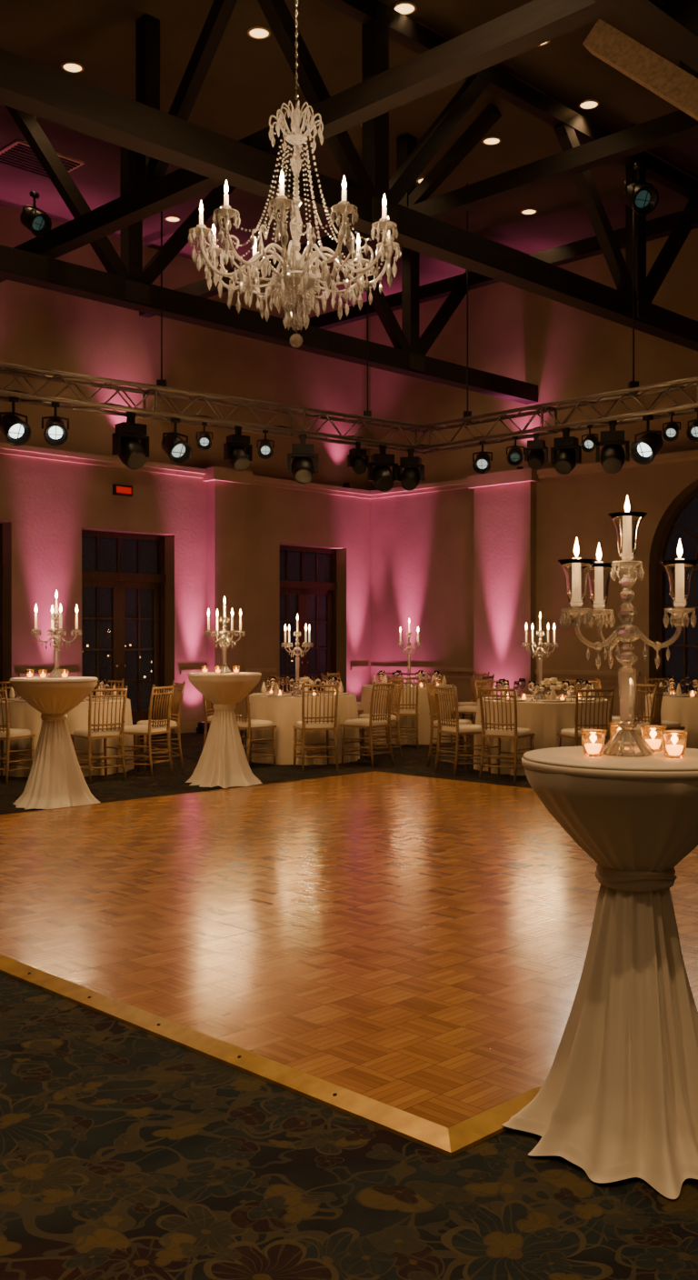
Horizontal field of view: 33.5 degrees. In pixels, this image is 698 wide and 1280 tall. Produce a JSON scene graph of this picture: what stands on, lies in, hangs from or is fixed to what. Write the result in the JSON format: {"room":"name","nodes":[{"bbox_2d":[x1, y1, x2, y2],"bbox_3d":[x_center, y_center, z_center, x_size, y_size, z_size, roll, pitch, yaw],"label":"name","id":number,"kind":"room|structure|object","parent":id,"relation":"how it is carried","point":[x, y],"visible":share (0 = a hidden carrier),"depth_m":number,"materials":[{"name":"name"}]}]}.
{"room":"event hall","nodes":[
{"label":"event hall","id":0,"kind":"room"},
{"bbox_2d":[0,204,370,733],"bbox_3d":[-6.974,-2.210,13.058,21.500,7.200,0.700,0,0,-45],"label":"wall","id":1,"kind":"structure","parent":0,"point":[223,539],"depth_m":17.43,"materials":[{"name":"beige paint"}]},
{"bbox_2d":[0,523,2,696],"bbox_3d":[-5.210,-0.083,15.006,1.542,2.946,0.120,0,0,-45],"label":"door","id":2,"kind":"structure","parent":1,"relation":"in","point":[1,525],"depth_m":15.51,"materials":[{"name":"brown wood"}]},
{"bbox_2d":[112,483,132,496],"bbox_3d":[-3.224,-2.135,16.556,0.310,0.150,0.056,0,0,-45],"label":"exit sign","id":3,"kind":"object","parent":1,"relation":"attached to","point":[124,490],"visible":1,"depth_m":16.52,"materials":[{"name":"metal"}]},
{"bbox_2d":[81,530,165,724],"bbox_3d":[-3.346,-0.083,16.869,0.120,2.946,1.572,0,0,45],"label":"door","id":4,"kind":"structure","parent":1,"relation":"in","point":[123,581],"depth_m":16.98,"materials":[{"name":"brown wood"}]},
{"bbox_2d":[0,441,372,499],"bbox_3d":[-6.999,-2.505,12.800,0.530,0.190,21.100,0,0,45],"label":"trim","id":5,"kind":"structure","parent":1,"relation":"attached to","point":[209,474],"depth_m":17.37,"materials":[{"name":"paint"}]},
{"bbox_2d":[18,666,368,677],"bbox_3d":[-7.068,0.480,12.728,0.035,0.060,20.900,0,0,45],"label":"trim","id":6,"kind":"structure","parent":1,"relation":"attached to","point":[253,670],"depth_m":18.19,"materials":[{"name":"paint"}]},
{"bbox_2d":[180,711,359,733],"bbox_3d":[-7.071,1.310,12.731,20.900,0.160,0.025,0,0,-45],"label":"baseboard","id":7,"kind":"structure","parent":1,"relation":"attached to","point":[186,726],"depth_m":17.39,"materials":[{"name":"paint"}]},
{"bbox_2d":[280,545,337,692],"bbox_3d":[-0.780,-0.083,19.436,1.512,2.946,0.120,0,0,-45],"label":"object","id":8,"kind":"structure","parent":1,"relation":"in","point":[308,585],"depth_m":19.54,"materials":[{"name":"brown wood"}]},
{"bbox_2d":[0,729,697,1279],"bbox_3d":[0.380,1.473,5.351,23.000,0.234,23.000,0,0,-45],"label":"floor","id":9,"kind":"structure","parent":0,"point":[404,955],"depth_m":4.08,"materials":[{"name":"brown wood"}]},
{"bbox_2d":[0,681,16,697],"bbox_3d":[-3.844,0.921,13.072,0.406,0.941,0.479,0,0,-43],"label":"dining chair","id":10,"kind":"object","parent":9,"relation":"on","point":[2,683],"visible":0.09,"depth_m":13.29,"materials":[{"name":"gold metal"}]},
{"bbox_2d":[0,687,35,784],"bbox_3d":[-3.404,0.921,11.430,0.406,0.941,0.479,0,0,21],"label":"dining chair","id":11,"kind":"object","parent":9,"relation":"on","point":[7,734],"visible":0.92,"depth_m":11.28,"materials":[{"name":"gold metal"}]},
{"bbox_2d":[9,676,100,809],"bbox_3d":[-2.483,0.851,9.810,0.740,1.066,0.743,0,0,-17],"label":"cocktail table","id":12,"kind":"object","parent":9,"relation":"on","point":[55,779],"visible":0.99,"depth_m":9.64,"materials":[{"name":"beige fabric"}]},
{"bbox_2d":[25,669,34,678],"bbox_3d":[-2.669,0.281,9.711,0.072,0.072,0.071,0,0,0],"label":"votive candle","id":13,"kind":"object","parent":12,"relation":"on","point":[29,672],"visible":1,"depth_m":9.69,"materials":[{"name":"clear glass"}]},
{"bbox_2d":[39,669,47,678],"bbox_3d":[-2.532,0.281,9.604,0.072,0.072,0.071,0,0,0],"label":"votive candle","id":14,"kind":"object","parent":12,"relation":"on","point":[43,673],"visible":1,"depth_m":9.58,"materials":[{"name":"clear glass"}]},
{"bbox_2d":[30,590,82,678],"bbox_3d":[-2.470,-0.053,9.800,0.328,0.741,0.331,0,0,19],"label":"candelabra","id":15,"kind":"object","parent":12,"relation":"on","point":[56,639],"visible":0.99,"depth_m":9.78,"materials":[{"name":"glass"}]},
{"bbox_2d":[60,669,69,678],"bbox_3d":[-2.363,0.281,9.645,0.072,0.072,0.071,0,0,0],"label":"votive candle","id":16,"kind":"object","parent":12,"relation":"on","point":[64,672],"visible":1,"depth_m":9.62,"materials":[{"name":"clear glass"}]},
{"bbox_2d":[0,679,134,777],"bbox_3d":[-3.054,0.906,12.401,1.469,0.957,1.482,0,0,0],"label":"banquet table","id":17,"kind":"object","parent":9,"relation":"on","point":[22,715],"visible":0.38,"depth_m":11.82,"materials":[{"name":"beige fabric"}]},
{"bbox_2d":[70,685,127,783],"bbox_3d":[-2.487,0.921,11.540,0.406,0.941,0.479,0,0,-39],"label":"dining chair","id":18,"kind":"object","parent":9,"relation":"on","point":[89,733],"visible":0.79,"depth_m":11.42,"materials":[{"name":"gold metal"}]},
{"bbox_2d":[91,678,124,697],"bbox_3d":[-2.870,0.921,13.424,0.406,0.941,0.479,0,0,10],"label":"dining chair","id":19,"kind":"object","parent":9,"relation":"on","point":[123,679],"visible":0.12,"depth_m":13.61,"materials":[{"name":"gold metal"}]},
{"bbox_2d":[116,683,175,777],"bbox_3d":[-2.097,0.921,11.995,0.479,0.941,0.406,0,0,24],"label":"dining chair","id":20,"kind":"object","parent":9,"relation":"on","point":[149,729],"visible":0.91,"depth_m":11.90,"materials":[{"name":"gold metal"}]},
{"bbox_2d":[134,680,185,769],"bbox_3d":[-2.077,0.921,12.758,0.479,0.941,0.406,0,0,-26],"label":"dining chair","id":21,"kind":"object","parent":9,"relation":"on","point":[175,715],"visible":0.73,"depth_m":12.67,"materials":[{"name":"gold metal"}]},
{"bbox_2d":[196,721,209,733],"bbox_3d":[-2.166,1.305,17.287,0.189,0.170,0.178,0,0,43],"label":"uplight","id":22,"kind":"object","parent":9,"relation":"on","point":[200,729],"visible":0.67,"depth_m":17.21,"materials":[{"name":"black plastic"}]},
{"bbox_2d":[185,671,262,788],"bbox_3d":[-1.189,0.851,11.184,0.717,1.066,0.762,0,0,-25],"label":"cocktail table","id":23,"kind":"object","parent":9,"relation":"on","point":[223,762],"visible":0.99,"depth_m":11.04,"materials":[{"name":"beige fabric"}]},
{"bbox_2d":[203,597,245,672],"bbox_3d":[-1.200,-0.053,11.200,0.328,0.741,0.331,0,0,13],"label":"candelabra","id":24,"kind":"object","parent":23,"relation":"on","point":[225,638],"visible":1,"depth_m":11.18,"materials":[{"name":"glass"}]},
{"bbox_2d":[202,695,245,752],"bbox_3d":[-1.487,0.921,13.665,0.479,0.941,0.406,0,0,6],"label":"dining chair","id":25,"kind":"object","parent":9,"relation":"on","point":[208,705],"visible":0.31,"depth_m":13.54,"materials":[{"name":"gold metal"}]},
{"bbox_2d":[235,693,276,766],"bbox_3d":[-1.105,0.921,12.727,0.406,0.941,0.479,0,0,40],"label":"dining chair","id":26,"kind":"object","parent":9,"relation":"on","point":[249,725],"visible":0.55,"depth_m":12.58,"materials":[{"name":"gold metal"}]},
{"bbox_2d":[246,675,359,765],"bbox_3d":[-0.542,0.906,13.507,1.320,0.957,1.321,0,0,-40],"label":"banquet table","id":27,"kind":"object","parent":9,"relation":"on","point":[285,710],"visible":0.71,"depth_m":12.97,"materials":[{"name":"beige fabric"}]},
{"bbox_2d":[281,614,313,694],"bbox_3d":[-0.600,0.167,13.500,0.329,0.941,0.330,0,0,8],"label":"candelabra","id":28,"kind":"object","parent":27,"relation":"on","point":[305,645],"visible":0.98,"depth_m":13.48,"materials":[{"name":"glass"}]},
{"bbox_2d":[297,677,314,692],"bbox_3d":[-0.489,0.529,13.259,0.289,0.215,0.264,0,0,25],"label":"centerpiece","id":29,"kind":"object","parent":27,"relation":"on","point":[305,679],"visible":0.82,"depth_m":13.22,"materials":[{"name":"plant"}]},
{"bbox_2d":[293,681,339,770],"bbox_3d":[-0.357,0.921,12.573,0.406,0.941,0.479,0,0,-15],"label":"dining chair","id":30,"kind":"object","parent":9,"relation":"on","point":[304,725],"visible":1,"depth_m":12.41,"materials":[{"name":"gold metal"}]},
{"bbox_2d":[320,673,363,738],"bbox_3d":[-0.098,0.921,15.662,0.479,0.941,0.406,0,0,-20],"label":"dining chair","id":31,"kind":"object","parent":9,"relation":"on","point":[324,677],"visible":0.2,"depth_m":15.55,"materials":[{"name":"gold metal"}]},
{"bbox_2d":[326,670,360,707],"bbox_3d":[-0.030,0.921,16.492,0.479,0.941,0.406,0,0,24],"label":"dining chair","id":32,"kind":"object","parent":9,"relation":"on","point":[337,673],"visible":0.06,"depth_m":16.62,"materials":[{"name":"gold metal"}]},
{"bbox_2d":[340,680,395,767],"bbox_3d":[0.218,0.921,12.928,0.479,0.941,0.406,0,0,37],"label":"dining chair","id":33,"kind":"object","parent":9,"relation":"on","point":[369,723],"visible":1,"depth_m":12.84,"materials":[{"name":"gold metal"}]},
{"bbox_2d":[358,677,403,759],"bbox_3d":[0.368,0.921,13.831,0.479,0.941,0.406,0,0,-21],"label":"dining chair","id":34,"kind":"object","parent":9,"relation":"on","point":[394,718],"visible":0.68,"depth_m":13.72,"materials":[{"name":"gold metal"}]},
{"bbox_2d":[387,675,419,749],"bbox_3d":[0.696,0.921,15.021,0.406,0.941,0.479,0,0,2],"label":"dining chair","id":35,"kind":"object","parent":9,"relation":"on","point":[404,711],"visible":0.61,"depth_m":14.84,"materials":[{"name":"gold metal"}]},
{"bbox_2d":[360,670,459,745],"bbox_3d":[0.837,0.906,15.991,1.362,0.957,1.378,0,0,6],"label":"banquet table","id":36,"kind":"object","parent":9,"relation":"on","point":[424,710],"visible":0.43,"depth_m":15.44,"materials":[{"name":"beige fabric"}]},
{"bbox_2d":[397,619,421,685],"bbox_3d":[0.830,0.167,16.000,0.329,0.941,0.330,0,0,2],"label":"candelabra","id":37,"kind":"object","parent":36,"relation":"on","point":[400,643],"visible":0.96,"depth_m":15.98,"materials":[{"name":"glass"}]},
{"bbox_2d":[425,680,473,768],"bbox_3d":[1.112,0.921,12.854,0.479,0.941,0.406,0,0,17],"label":"dining chair","id":38,"kind":"object","parent":9,"relation":"on","point":[433,714],"visible":0.72,"depth_m":12.73,"materials":[{"name":"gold metal"}]},
{"bbox_2d":[432,683,490,777],"bbox_3d":[1.167,0.921,12.049,0.479,0.941,0.406,0,0,-27],"label":"dining chair","id":39,"kind":"object","parent":9,"relation":"on","point":[457,729],"visible":0.94,"depth_m":11.96,"materials":[{"name":"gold metal"}]},
{"bbox_2d":[450,673,494,744],"bbox_3d":[1.647,0.921,15.432,0.479,0.941,0.406,0,0,30],"label":"dining chair","id":40,"kind":"object","parent":9,"relation":"on","point":[466,709],"visible":0.38,"depth_m":15.29,"materials":[{"name":"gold metal"}]},
{"bbox_2d":[458,670,489,739],"bbox_3d":[1.699,0.921,16.500,0.479,0.941,0.406,0,0,-27],"label":"dining chair","id":41,"kind":"object","parent":9,"relation":"on","point":[471,703],"visible":0.41,"depth_m":16.62,"materials":[{"name":"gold metal"}]},
{"bbox_2d":[474,678,504,709],"bbox_3d":[1.733,0.921,13.480,0.406,0.941,0.479,0,0,-20],"label":"dining chair","id":42,"kind":"object","parent":9,"relation":"on","point":[475,681],"visible":0.21,"depth_m":13.64,"materials":[{"name":"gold metal"}]},
{"bbox_2d":[478,685,534,782],"bbox_3d":[1.573,0.921,11.607,0.406,0.941,0.479,0,0,33],"label":"dining chair","id":43,"kind":"object","parent":9,"relation":"on","point":[515,733],"visible":0.9,"depth_m":11.48,"materials":[{"name":"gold metal"}]},
{"bbox_2d":[473,678,609,775],"bbox_3d":[2.091,0.906,12.509,1.477,0.957,1.473,0,0,10],"label":"banquet table","id":44,"kind":"object","parent":9,"relation":"on","point":[545,718],"visible":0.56,"depth_m":11.91,"materials":[{"name":"beige fabric"}]},
{"bbox_2d":[521,611,558,699],"bbox_3d":[2.060,0.167,12.500,0.329,0.941,0.330,0,0,25],"label":"candelabra","id":45,"kind":"object","parent":44,"relation":"on","point":[540,695],"visible":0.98,"depth_m":12.48,"materials":[{"name":"glass"}]},
{"bbox_2d":[532,677,564,699],"bbox_3d":[2.127,0.516,12.219,0.349,0.242,0.376,0,0,21],"label":"centerpiece","id":46,"kind":"object","parent":44,"relation":"on","point":[554,680],"visible":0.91,"depth_m":12.18,"materials":[{"name":"white plant"}]},
{"bbox_2d":[564,678,598,695],"bbox_3d":[2.616,0.921,13.411,0.406,0.941,0.479,0,0,31],"label":"dining chair","id":47,"kind":"object","parent":9,"relation":"on","point":[570,682],"visible":0.12,"depth_m":13.53,"materials":[{"name":"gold metal"}]},
{"bbox_2d":[557,686,614,747],"bbox_3d":[2.344,0.921,11.483,0.406,0.941,0.479,0,0,-14],"label":"dining chair","id":48,"kind":"object","parent":9,"relation":"on","point":[575,733],"visible":0.57,"depth_m":11.30,"materials":[{"name":"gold metal"}]},
{"bbox_2d":[501,746,697,1199],"bbox_3d":[0.790,0.851,3.200,0.621,1.066,0.622,0,0,-35],"label":"cocktail table","id":49,"kind":"object","parent":9,"relation":"on","point":[617,1100],"visible":0.98,"depth_m":3.07,"materials":[{"name":"beige fabric"}]},
{"bbox_2d":[580,729,606,757],"bbox_3d":[0.665,0.281,3.160,0.072,0.072,0.071,0,0,0],"label":"votive candle","id":50,"kind":"object","parent":49,"relation":"on","point":[593,740],"visible":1,"depth_m":3.13,"materials":[{"name":"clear glass"}]},
{"bbox_2d":[608,721,620,737],"bbox_3d":[0.800,0.281,3.420,0.072,0.072,0.071,0,0,0],"label":"votive candle","id":51,"kind":"object","parent":49,"relation":"on","point":[614,726],"visible":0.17,"depth_m":3.40,"materials":[{"name":"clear glass"}]},
{"bbox_2d":[557,496,697,756],"bbox_3d":[0.773,-0.043,3.277,0.400,0.719,0.272,0,0,0],"label":"candelabra","id":52,"kind":"object","parent":49,"relation":"on","point":[626,741],"visible":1,"depth_m":3.20,"materials":[{"name":"clear glass"}]},
{"bbox_2d":[640,725,666,751],"bbox_3d":[0.865,0.281,3.300,0.072,0.072,0.071,0,0,0],"label":"votive candle","id":53,"kind":"object","parent":49,"relation":"on","point":[652,735],"visible":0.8,"depth_m":3.27,"materials":[{"name":"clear glass"}]},
{"bbox_2d":[660,730,688,758],"bbox_3d":[0.875,0.281,3.120,0.072,0.072,0.071,0,0,0],"label":"votive candle","id":54,"kind":"object","parent":49,"relation":"on","point":[674,741],"visible":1,"depth_m":3.10,"materials":[{"name":"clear glass"}]},
{"bbox_2d":[595,678,638,722],"bbox_3d":[3.108,0.921,13.473,0.479,0.941,0.406,0,0,8],"label":"dining chair","id":55,"kind":"object","parent":9,"relation":"on","point":[615,718],"visible":0.22,"depth_m":13.30,"materials":[{"name":"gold metal"}]},
{"bbox_2d":[633,683,665,735],"bbox_3d":[2.993,0.921,11.981,0.479,0.941,0.406,0,0,26],"label":"dining chair","id":56,"kind":"object","parent":9,"relation":"on","point":[655,709],"visible":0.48,"depth_m":11.81,"materials":[{"name":"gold metal"}]},
{"bbox_2d":[633,682,684,729],"bbox_3d":[3.333,0.921,12.613,0.479,0.941,0.406,0,0,-37],"label":"dining chair","id":57,"kind":"object","parent":9,"relation":"on","point":[670,725],"visible":0.36,"depth_m":12.50,"materials":[{"name":"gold metal"}]},
{"bbox_2d":[644,676,674,694],"bbox_3d":[3.923,0.921,14.293,0.406,0.941,0.479,0,0,-13],"label":"dining chair","id":58,"kind":"object","parent":9,"relation":"on","point":[645,678],"visible":0.09,"depth_m":14.48,"materials":[{"name":"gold metal"}]},
{"bbox_2d":[643,676,697,749],"bbox_3d":[4.108,0.906,13.308,1.448,0.957,1.425,0,0,20],"label":"banquet table","id":59,"kind":"object","parent":9,"relation":"on","point":[683,708],"visible":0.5,"depth_m":12.83,"materials":[{"name":"beige fabric"}]},
{"bbox_2d":[0,0,697,305],"bbox_3d":[0.380,-5.910,5.351,23.000,0.200,23.000,0,0,-45],"label":"ceiling","id":60,"kind":"structure","parent":0,"point":[247,80],"depth_m":12.61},
{"bbox_2d":[0,139,84,179],"bbox_3d":[-3.778,-5.787,14.025,0.900,0.045,0.700,0,0,-45],"label":"ceiling vent","id":61,"kind":"object","parent":60,"relation":"in","point":[18,154],"visible":0.65,"depth_m":13.96,"materials":[{"name":"metal"}]},
{"bbox_2d":[60,60,84,72],"bbox_3d":[-2.799,-5.800,11.758,0.230,0.020,0.230,0,0,0],"label":"recessed light","id":62,"kind":"object","parent":60,"relation":"in","point":[71,66],"visible":1,"depth_m":11.74,"materials":[{"name":"beige"}]},
{"bbox_2d":[164,215,180,221],"bbox_3d":[-2.429,-5.800,15.990,0.230,0.020,0.230,0,0,0],"label":"recessed light","id":63,"kind":"object","parent":60,"relation":"in","point":[170,218],"visible":1,"depth_m":15.97,"materials":[{"name":"beige"}]},
{"bbox_2d":[247,25,270,39],"bbox_3d":[-0.860,-5.800,11.090,0.230,0.020,0.230,0,0,0],"label":"recessed light","id":64,"kind":"object","parent":60,"relation":"in","point":[257,32],"visible":1,"depth_m":11.08,"materials":[{"name":"beige"}]},
{"bbox_2d":[188,0,400,347],"bbox_3d":[-0.346,-3.862,7.602,1.350,3.895,1.412,0,0,-31],"label":"crystal chandelier","id":65,"kind":"object","parent":60,"relation":"hanging from","point":[297,277],"visible":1,"depth_m":7.51,"materials":[{"name":"clear glass"}]},
{"bbox_2d":[0,0,612,282],"bbox_3d":[1.929,-4.905,7.055,0.184,1.790,21.220,0,0,-45],"label":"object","id":66,"kind":"structure","parent":60,"relation":"attached to","point":[535,23],"depth_m":9.40,"materials":[{"name":"black wood"}]},
{"bbox_2d":[20,190,51,237],"bbox_3d":[-3.243,-4.393,11.993,0.340,0.473,0.284,0,0,38],"label":"spotlight","id":67,"kind":"object","parent":66,"relation":"hanging from","point":[38,223],"visible":1,"depth_m":11.96,"materials":[{"name":"black metal"}]},
{"bbox_2d":[0,123,697,454],"bbox_3d":[0.112,-4.141,13.035,10.883,3.327,5.098,0,0,0],"label":"lighting truss","id":68,"kind":"object","parent":60,"relation":"hanging from","point":[161,389],"visible":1,"depth_m":13.36,"materials":[{"name":"metal"}]},
{"bbox_2d":[0,396,31,446],"bbox_3d":[-3.445,-2.251,11.940,0.312,0.520,0.374,0,0,-41],"label":"spotlight","id":69,"kind":"object","parent":68,"relation":"hanging from","point":[17,432],"visible":0.99,"depth_m":11.90,"materials":[{"name":"black metal"}]},
{"bbox_2d":[41,401,69,446],"bbox_3d":[-3.088,-2.271,12.212,0.284,0.473,0.340,0,0,-16],"label":"spotlight","id":70,"kind":"object","parent":68,"relation":"hanging from","point":[55,434],"visible":0.98,"depth_m":12.17,"materials":[{"name":"black metal"}]},
{"bbox_2d":[112,410,149,469],"bbox_3d":[-2.395,-2.190,12.741,0.369,0.649,0.365,0,0,4],"label":"moving-head light","id":71,"kind":"object","parent":68,"relation":"hanging from","point":[134,454],"visible":0.97,"depth_m":12.65,"materials":[{"name":"black plastic"}]},
{"bbox_2d":[161,417,192,464],"bbox_3d":[-1.949,-2.240,13.072,0.327,0.544,0.391,0,0,-38],"label":"spotlight","id":72,"kind":"object","parent":68,"relation":"hanging from","point":[179,451],"visible":0.98,"depth_m":13.03,"materials":[{"name":"black plastic"}]},
{"bbox_2d":[195,421,213,449],"bbox_3d":[-1.657,-2.334,13.302,0.199,0.331,0.238,0,0,-5],"label":"spotlight","id":73,"kind":"object","parent":68,"relation":"hanging from","point":[204,442],"visible":1,"depth_m":13.27,"materials":[{"name":"black plastic"}]},
{"bbox_2d":[223,425,252,470],"bbox_3d":[-1.298,-2.240,13.575,0.305,0.536,0.302,0,0,12],"label":"moving-head light","id":74,"kind":"object","parent":68,"relation":"hanging from","point":[235,452],"visible":0.99,"depth_m":13.51,"materials":[{"name":"black plastic"}]},
{"bbox_2d":[256,430,274,459],"bbox_3d":[-0.994,-2.324,13.803,0.213,0.354,0.255,0,0,-6],"label":"spotlight","id":75,"kind":"object","parent":68,"relation":"hanging from","point":[265,451],"visible":0.99,"depth_m":13.77,"materials":[{"name":"black plastic"}]},
{"bbox_2d":[287,434,318,483],"bbox_3d":[-0.568,-2.202,14.130,0.353,0.621,0.349,0,0,37],"label":"moving-head light","id":76,"kind":"object","parent":68,"relation":"hanging from","point":[303,470],"visible":0.99,"depth_m":14.04,"materials":[{"name":"black plastic"}]},
{"bbox_2d":[347,441,369,474],"bbox_3d":[0.119,-2.291,14.649,0.238,0.424,0.240,0,0,26],"label":"moving-head light","id":77,"kind":"object","parent":68,"relation":"hanging from","point":[358,465],"visible":0.99,"depth_m":14.59,"materials":[{"name":"black plastic"}]},
{"bbox_2d":[367,444,398,491],"bbox_3d":[0.437,-2.202,14.886,0.349,0.621,0.353,0,0,35],"label":"moving-head light","id":78,"kind":"object","parent":68,"relation":"hanging from","point":[383,478],"visible":0.98,"depth_m":14.80,"materials":[{"name":"black plastic"}]},
{"bbox_2d":[398,448,424,490],"bbox_3d":[0.803,-2.228,15.173,0.318,0.565,0.321,0,0,-30],"label":"moving-head light","id":79,"kind":"object","parent":68,"relation":"hanging from","point":[411,476],"visible":1,"depth_m":15.10,"materials":[{"name":"black plastic"}]},
{"bbox_2d":[472,440,492,473],"bbox_3d":[1.677,-2.292,14.578,0.256,0.425,0.306,0,0,12],"label":"spotlight","id":80,"kind":"object","parent":68,"relation":"hanging from","point":[482,465],"visible":0.99,"depth_m":14.54,"materials":[{"name":"black plastic"}]},
{"bbox_2d":[506,436,524,466],"bbox_3d":[2.037,-2.313,14.219,0.227,0.378,0.272,0,0,12],"label":"spotlight","id":81,"kind":"object","parent":68,"relation":"hanging from","point":[515,457],"visible":0.99,"depth_m":14.18,"materials":[{"name":"black metal"}]},
{"bbox_2d":[524,432,548,469],"bbox_3d":[2.260,-2.278,14.000,0.256,0.452,0.254,0,0,-22],"label":"moving-head light","id":82,"kind":"object","parent":68,"relation":"hanging from","point":[536,457],"visible":0.99,"depth_m":13.94,"materials":[{"name":"black plastic"}]},
{"bbox_2d":[550,427,581,474],"bbox_3d":[2.564,-2.228,13.693,0.321,0.565,0.318,0,0,-13],"label":"moving-head light","id":83,"kind":"object","parent":68,"relation":"hanging from","point":[564,462],"visible":0.99,"depth_m":13.62,"materials":[{"name":"black plastic"}]},
{"bbox_2d":[580,424,598,452],"bbox_3d":[2.791,-2.334,13.462,0.199,0.331,0.238,0,0,27],"label":"spotlight","id":84,"kind":"object","parent":68,"relation":"hanging from","point":[588,445],"visible":0.98,"depth_m":13.43,"materials":[{"name":"black metal"}]},
{"bbox_2d":[595,420,629,473],"bbox_3d":[3.004,-2.202,13.248,0.349,0.621,0.353,0,0,-34],"label":"moving-head light","id":85,"kind":"object","parent":68,"relation":"hanging from","point":[613,458],"visible":1,"depth_m":13.16,"materials":[{"name":"black plastic"}]},
{"bbox_2d":[629,414,663,464],"bbox_3d":[3.322,-2.230,12.921,0.341,0.567,0.408,0,0,45],"label":"spotlight","id":86,"kind":"object","parent":68,"relation":"hanging from","point":[644,450],"visible":0.98,"depth_m":12.88,"materials":[{"name":"black metal"}]},
{"bbox_2d":[662,411,680,441],"bbox_3d":[3.534,-2.334,12.717,0.199,0.331,0.238,0,0,25],"label":"spotlight","id":87,"kind":"object","parent":68,"relation":"hanging from","point":[671,433],"visible":1,"depth_m":12.69,"materials":[{"name":"black metal"}]},
{"bbox_2d":[686,407,697,441],"bbox_3d":[3.754,-2.313,12.493,0.227,0.378,0.272,0,0,32],"label":"spotlight","id":88,"kind":"object","parent":68,"relation":"hanging from","point":[692,433],"visible":1,"depth_m":12.47,"materials":[{"name":"black metal"}]},
{"bbox_2d":[392,0,417,15],"bbox_3d":[0.509,-5.800,10.660,0.230,0.020,0.230,0,0,0],"label":"recessed light","id":89,"kind":"object","parent":60,"relation":"in","point":[405,7],"visible":0.84,"depth_m":10.65,"materials":[{"name":"beige"}]},
{"bbox_2d":[139,60,697,318],"bbox_3d":[4.474,-5.280,9.601,0.160,1.040,21.220,0,0,-45],"label":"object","id":90,"kind":"structure","parent":60,"relation":"attached to","point":[676,125],"depth_m":12.46,"materials":[{"name":"black wood"}]},
{"bbox_2d":[481,135,501,145],"bbox_3d":[1.659,-5.800,13.490,0.230,0.020,0.230,0,0,0],"label":"recessed light","id":91,"kind":"object","parent":60,"relation":"in","point":[493,140],"visible":1,"depth_m":13.47,"materials":[{"name":"beige"}]},
{"bbox_2d":[520,208,537,214],"bbox_3d":[2.437,-5.800,15.719,0.230,0.020,0.230,0,0,0],"label":"recessed light","id":92,"kind":"object","parent":60,"relation":"in","point":[526,211],"visible":1,"depth_m":15.70,"materials":[{"name":"beige"}]},
{"bbox_2d":[578,99,599,109],"bbox_3d":[2.600,-5.800,12.575,0.230,0.020,0.230,0,0,0],"label":"recessed light","id":93,"kind":"object","parent":60,"relation":"in","point":[587,104],"visible":1,"depth_m":12.56,"materials":[{"name":"beige"}]},
{"bbox_2d":[370,228,697,723],"bbox_3d":[7.755,-2.210,13.079,0.640,7.200,21.500,0,0,-45],"label":"wall","id":94,"kind":"structure","parent":0,"point":[468,568],"depth_m":17.93,"materials":[{"name":"beige paint"}]},
{"bbox_2d":[0,105,538,404],"bbox_3d":[-4.655,-4.695,10.541,21.220,2.030,0.260,0,0,-45],"label":"roof truss","id":95,"kind":"object","parent":94,"relation":"attached to","point":[125,284],"visible":0.64,"depth_m":13.38,"materials":[{"name":"wood"}]},
{"bbox_2d":[308,206,697,329],"bbox_3d":[6.737,-5.210,11.863,0.160,0.200,21.220,0,0,-45],"label":"cross beam","id":96,"kind":"structure","parent":95,"relation":"attached to","point":[663,226],"depth_m":15.90,"materials":[{"name":"black wood"}]},
{"bbox_2d":[582,19,697,120],"bbox_3d":[2.485,-4.519,9.300,1.222,1.112,0.200,0,0,34],"label":"ceiling panel","id":97,"kind":"object","parent":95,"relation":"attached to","point":[637,62],"visible":0.89,"depth_m":9.27,"materials":[{"name":"brown wood"}]},
{"bbox_2d":[622,162,659,215],"bbox_3d":[2.551,-3.951,10.189,0.284,0.473,0.340,0,0,-17],"label":"spotlight","id":98,"kind":"object","parent":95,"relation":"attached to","point":[643,199],"visible":1,"depth_m":10.15,"materials":[{"name":"black metal"}]},
{"bbox_2d":[0,0,697,351],"bbox_3d":[-2.159,-4.695,8.045,21.220,2.030,0.261,0,0,-45],"label":"roof truss","id":99,"kind":"object","parent":94,"relation":"attached to","point":[26,85],"visible":0.85,"depth_m":10.42,"materials":[{"name":"wood"}]},
{"bbox_2d":[370,665,639,694],"bbox_3d":[7.803,0.780,12.752,20.970,0.660,0.035,0,0,45],"label":"trim","id":100,"kind":"structure","parent":94,"relation":"attached to","point":[452,669],"depth_m":18.60,"materials":[{"name":"paint"}]},
{"bbox_2d":[370,450,697,499],"bbox_3d":[7.832,-2.505,12.771,20.955,0.190,0.470,0,0,45],"label":"trim","id":101,"kind":"structure","parent":94,"relation":"attached to","point":[525,475],"depth_m":17.71,"materials":[{"name":"paint"}]},
{"bbox_2d":[594,0,697,72],"bbox_3d":[0.387,-4.695,5.499,21.220,2.030,0.260,0,0,-45],"label":"roof truss","id":102,"kind":"object","parent":94,"relation":"attached to","point":[672,25],"visible":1,"depth_m":6.96,"materials":[{"name":"wood"}]},
{"bbox_2d":[656,486,697,692],"bbox_3d":[5.309,-0.460,15.625,0.100,3.700,2.560,0,0,-45],"label":"window","id":103,"kind":"structure","parent":94,"relation":"in","point":[683,525],"depth_m":16.29,"materials":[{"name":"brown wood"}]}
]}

